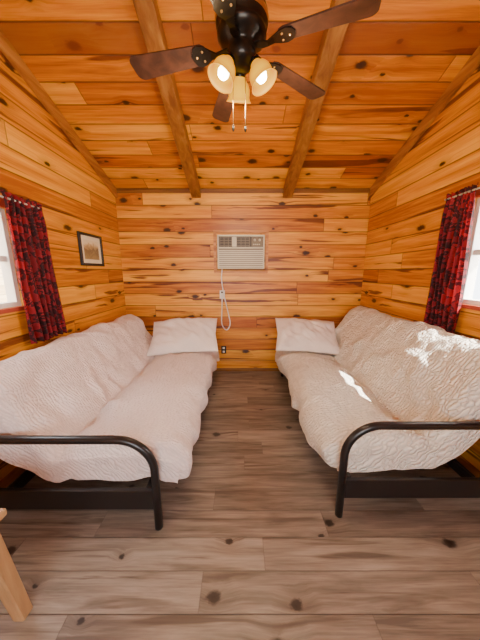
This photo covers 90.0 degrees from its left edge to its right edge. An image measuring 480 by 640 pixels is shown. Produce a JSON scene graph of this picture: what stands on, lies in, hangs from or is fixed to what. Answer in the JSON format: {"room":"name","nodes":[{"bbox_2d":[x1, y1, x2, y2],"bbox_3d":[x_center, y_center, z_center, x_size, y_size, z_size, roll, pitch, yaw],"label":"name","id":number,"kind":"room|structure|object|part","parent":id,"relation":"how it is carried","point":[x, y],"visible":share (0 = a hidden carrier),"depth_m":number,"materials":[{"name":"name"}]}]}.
{"room":"cabin bedroom","nodes":[
{"label":"cabin bedroom","id":0,"kind":"room"},
{"bbox_2d":[0,50,125,480],"bbox_3d":[-1.660,-0.405,0.740,0.120,3.374,5.050,0,11,0],"label":"wall","id":1,"kind":"structure","parent":0,"point":[39,163],"depth_m":2.10,"materials":[{"name":"brown wood"}]},
{"bbox_2d":[0,198,4,207],"bbox_3d":[-1.592,-0.358,1.331,0.016,0.780,0.900,0,11,0],"label":"window frame","id":2,"kind":"structure","parent":1,"relation":"attached to","point":[2,204],"depth_m":1.60,"materials":[{"name":"red paint"}]},
{"bbox_2d":[0,208,21,308],"bbox_3d":[-1.655,-0.358,1.331,0.070,0.670,0.790,0,11,0],"label":"frame","id":3,"kind":"object","parent":1,"relation":"attached to","point":[6,256],"visible":1,"depth_m":1.69,"materials":[{"name":"white plastic"}]},
{"bbox_2d":[0,306,24,313],"bbox_3d":[-1.592,-0.015,1.399,0.016,0.030,0.790,0,11,0],"label":"sill","id":4,"kind":"structure","parent":1,"relation":"attached to","point":[14,309],"depth_m":1.67,"materials":[{"name":"red paint"}]},
{"bbox_2d":[0,467,25,487],"bbox_3d":[-1.593,1.203,1.123,0.015,0.070,4.930,0,11,0],"label":"baseboard","id":5,"kind":"structure","parent":1,"relation":"attached to","point":[8,479],"depth_m":1.67,"materials":[{"name":"brown wood"}]},
{"bbox_2d":[0,190,66,343],"bbox_3d":[-1.556,-0.256,1.305,0.088,1.052,1.471,0,11,0],"label":"window curtain","id":6,"kind":"object","parent":1,"relation":"attached to","point":[45,319],"visible":1,"depth_m":1.80,"materials":[{"name":"fabric"}]},
{"bbox_3d":[-1.545,-0.725,1.181,0.012,0.012,1.400,0,11,0],"label":"rod","id":7,"kind":"part","parent":6,"relation":"part of","materials":[{"name":"white plastic"}]},
{"bbox_2d":[0,29,117,197],"bbox_3d":[-1.585,-1.563,0.570,0.030,1.032,4.930,0,11,0],"label":"trim","id":8,"kind":"structure","parent":1,"relation":"attached to","point":[6,47],"depth_m":1.98,"materials":[{"name":"brown wood"}]},
{"bbox_2d":[76,231,104,265],"bbox_3d":[-1.589,-0.749,2.573,0.022,0.330,0.400,0,11,0],"label":"framed picture","id":9,"kind":"object","parent":1,"relation":"attached to","point":[90,246],"visible":1,"depth_m":2.55,"materials":[{"name":"black metal"}]},
{"bbox_2d":[83,239,98,259],"bbox_3d":[-1.591,-0.749,2.573,0.002,0.194,0.254,0,11,0],"label":"print","id":10,"kind":"object","parent":9,"relation":"attached to","point":[90,246],"depth_m":2.56},
{"bbox_2d":[0,371,479,639],"bbox_3d":[0.040,1.287,1.139,3.520,0.100,5.170,0,11,0],"label":"floor","id":11,"kind":"structure","parent":0,"point":[252,544],"depth_m":1.26,"materials":[{"name":"laminate"}]},
{"bbox_2d":[0,508,32,621],"bbox_3d":[-1.147,1.033,0.698,0.545,0.570,0.603,0,11,0],"label":"wooden side table","id":12,"kind":"object","parent":11,"relation":"on","point":[14,597],"visible":1,"depth_m":0.95,"materials":[{"name":"brown wood"}]},
{"bbox_2d":[0,314,218,530],"bbox_3d":[-0.922,0.537,2.287,1.289,0.921,2.083,0,11,0],"label":"futon sofa","id":13,"kind":"object","parent":11,"relation":"on","point":[89,404],"visible":0.87,"depth_m":1.48,"materials":[{"name":"fabric"}]},
{"bbox_3d":[-1.280,0.762,2.335,0.030,0.060,2.020,0,11,0],"label":"rail","id":14,"kind":"part","parent":13,"relation":"part of","materials":[{"name":"black metal"}]},
{"bbox_3d":[-0.968,0.999,1.342,0.995,0.125,0.024,0,11,0],"label":"rail","id":15,"kind":"part","parent":13,"relation":"part of","materials":[{"name":"black metal"}]},
{"bbox_3d":[-0.980,0.900,1.322,1.074,0.587,0.044,0,11,0],"label":"arm","id":16,"kind":"part","parent":13,"relation":"part of","materials":[{"name":"black metal"}]},
{"bbox_3d":[-0.510,0.762,2.335,0.030,0.060,2.020,0,11,0],"label":"rail","id":17,"kind":"part","parent":13,"relation":"part of","materials":[{"name":"black metal"}]},
{"bbox_2d":[146,318,217,355],"bbox_3d":[-0.700,0.202,3.019,0.850,0.436,0.478,-1,11,-5],"label":"pillow","id":18,"kind":"object","parent":13,"relation":"on","point":[176,335],"visible":0.98,"depth_m":2.87,"materials":[{"name":"fabric"}]},
{"bbox_2d":[275,306,479,517],"bbox_3d":[1.054,0.480,2.311,1.198,1.022,2.015,0,11,0],"label":"futon sofa","id":19,"kind":"object","parent":11,"relation":"on","point":[397,393],"visible":0.9,"depth_m":1.59,"materials":[{"name":"fabric"}]},
{"bbox_2d":[275,318,339,354],"bbox_3d":[0.840,0.193,3.036,0.793,0.393,0.451,1,11,4],"label":"pillow","id":20,"kind":"object","parent":19,"relation":"on","point":[294,334],"visible":1,"depth_m":2.89,"materials":[{"name":"fabric"}]},
{"bbox_3d":[1.090,0.869,1.387,1.034,0.622,0.044,0,11,0],"label":"arm","id":21,"kind":"part","parent":19,"relation":"part of","materials":[{"name":"black metal"}]},
{"bbox_3d":[1.077,0.985,1.410,0.955,0.125,0.024,0,11,0],"label":"rail","id":22,"kind":"part","parent":19,"relation":"part of","materials":[{"name":"black metal"}]},
{"bbox_3d":[1.370,0.755,2.369,0.030,0.060,1.950,0,11,0],"label":"rail","id":23,"kind":"part","parent":19,"relation":"part of","materials":[{"name":"black metal"}]},
{"bbox_2d":[0,0,479,187],"bbox_3d":[0.040,-1.655,0.551,4.780,1.089,5.170,0,11,0],"label":"ceiling","id":24,"kind":"structure","parent":0,"point":[394,64],"depth_m":1.92,"materials":[{"name":"brown wood"}]},
{"bbox_2d":[132,0,200,197],"bbox_3d":[-0.560,-1.564,0.570,0.120,1.029,4.930,0,11,0],"label":"ceiling beam","id":25,"kind":"structure","parent":24,"relation":"attached to","point":[147,11],"depth_m":1.87,"materials":[{"name":"brown wood"}]},
{"bbox_2d":[130,0,380,131],"bbox_3d":[0.002,-1.514,1.157,1.179,1.035,1.172,0,11,0],"label":"ceiling fan","id":26,"kind":"object","parent":24,"relation":"hanging from","point":[241,25],"depth_m":1.16,"materials":[{"name":"brown wood"}]},
{"bbox_2d":[283,0,350,197],"bbox_3d":[0.610,-1.564,0.570,0.120,1.029,4.930,0,11,0],"label":"ceiling beam","id":27,"kind":"structure","parent":24,"relation":"attached to","point":[332,38],"depth_m":1.92,"materials":[{"name":"brown wood"}]},
{"bbox_2d":[115,193,370,367],"bbox_3d":[0.040,-0.471,3.363,3.520,2.475,0.120,0,11,0],"label":"wall","id":28,"kind":"structure","parent":0,"point":[317,241],"depth_m":3.24,"materials":[{"name":"brown wood"}]},
{"bbox_2d":[221,346,225,353],"bbox_3d":[-0.235,0.432,3.477,0.072,0.116,0.010,0,11,0],"label":"wall outlet","id":29,"kind":"object","parent":28,"relation":"attached to","point":[223,348],"visible":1,"depth_m":3.48,"materials":[{"name":"black plastic"}]},
{"bbox_2d":[213,230,268,272],"bbox_3d":[0.013,-0.897,3.162,0.725,0.550,0.108,0,11,0],"label":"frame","id":30,"kind":"object","parent":28,"relation":"attached to","point":[233,251],"visible":1,"depth_m":3.14,"materials":[{"name":"white plastic"}]},
{"bbox_2d":[221,269,230,329],"bbox_3d":[-0.199,-0.265,3.309,0.135,0.849,0.044,0,11,0],"label":"power cord","id":31,"kind":"object","parent":30,"relation":"hanging from","point":[222,294],"visible":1,"depth_m":3.33,"materials":[{"name":"plastic"}]},
{"bbox_3d":[-0.075,-1.014,3.109,0.060,0.120,0.013,0,11,0],"label":"badge panel","id":32,"kind":"part","parent":30,"relation":"part of","materials":[{"name":"plastic"}]},
{"bbox_2d":[219,236,251,246],"bbox_3d":[0.013,-1.015,3.114,0.575,0.130,0.020,0,11,0],"label":"vent","id":33,"kind":"object","parent":30,"relation":"attached to","point":[224,241],"depth_m":3.11,"materials":[{"name":"beige plastic"}]},
{"bbox_3d":[0.223,-1.014,3.110,0.145,0.120,0.012,0,11,0],"label":"control panel","id":34,"kind":"part","parent":30,"relation":"part of","materials":[{"name":"beige plastic"}]},
{"bbox_2d":[116,188,369,192],"bbox_3d":[0.040,-1.646,3.057,3.220,0.050,0.020,0,11,0],"label":"trim","id":35,"kind":"structure","parent":28,"relation":"attached to","point":[119,190],"depth_m":3.05,"materials":[{"name":"brown wood"}]},
{"bbox_2d":[215,368,278,370],"bbox_3d":[0.040,0.732,3.534,3.250,0.050,0.015,0,11,0],"label":"baseboard","id":36,"kind":"structure","parent":28,"relation":"attached to","point":[217,369],"depth_m":3.53,"materials":[{"name":"brown wood"}]},
{"bbox_2d":[360,65,479,470],"bbox_3d":[1.740,-0.405,0.740,0.120,3.374,5.050,0,11,0],"label":"wall","id":37,"kind":"structure","parent":0,"point":[406,211],"depth_m":2.23,"materials":[{"name":"brown wood"}]},
{"bbox_2d":[369,45,479,197],"bbox_3d":[1.665,-1.563,0.570,0.030,1.032,4.930,0,11,0],"label":"trim","id":38,"kind":"structure","parent":37,"relation":"attached to","point":[471,65],"depth_m":2.06,"materials":[{"name":"brown wood"}]},
{"bbox_2d":[424,183,479,333],"bbox_3d":[1.639,-0.306,1.300,0.083,1.112,1.480,0,11,0],"label":"window curtain","id":39,"kind":"object","parent":37,"relation":"attached to","point":[449,274],"visible":0.94,"depth_m":1.83,"materials":[{"name":"fabric"}]},
{"bbox_3d":[1.625,-0.809,1.190,0.012,0.012,1.450,0,11,0],"label":"rod","id":40,"kind":"part","parent":39,"relation":"part of","materials":[{"name":"white plastic"}]},
{"bbox_2d":[455,455,479,476],"bbox_3d":[1.673,1.203,1.123,0.015,0.070,4.930,0,11,0],"label":"baseboard","id":41,"kind":"structure","parent":37,"relation":"attached to","point":[462,460],"depth_m":1.75,"materials":[{"name":"brown wood"}]},
{"bbox_2d":[461,304,479,310],"bbox_3d":[1.672,-0.033,1.442,0.016,0.030,0.880,0,11,0],"label":"sill","id":42,"kind":"structure","parent":37,"relation":"attached to","point":[472,307],"depth_m":1.73,"materials":[{"name":"red paint"}]},
{"bbox_2d":[462,198,479,305],"bbox_3d":[1.735,-0.415,1.365,0.070,0.750,0.880,0,11,0],"label":"frame","id":43,"kind":"object","parent":37,"relation":"attached to","point":[474,254],"visible":0.9,"depth_m":1.77,"materials":[{"name":"white plastic"}]},
{"bbox_2d":[475,189,479,197],"bbox_3d":[1.672,-0.415,1.365,0.016,0.860,0.990,0,11,0],"label":"window frame","id":44,"kind":"structure","parent":37,"relation":"attached to","point":[477,195],"depth_m":1.68,"materials":[{"name":"red paint"}]},
{"label":"outside","id":45,"kind":"structure","parent":0,"visible":0},
{"bbox_3d":[0.000,1.726,0.345,18.000,0.050,18.000,0,11,0],"label":"ground","id":46,"kind":"structure","parent":45,"visible":0},
{"bbox_2d":[0,265,6,301],"bbox_3d":[-4.150,-0.505,1.429,0.100,3.900,9.000,0,11,0],"label":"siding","id":47,"kind":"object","parent":46,"relation":"on","point":[3,298],"visible":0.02,"depth_m":4.14,"materials":[{"name":"white"}]}
]}

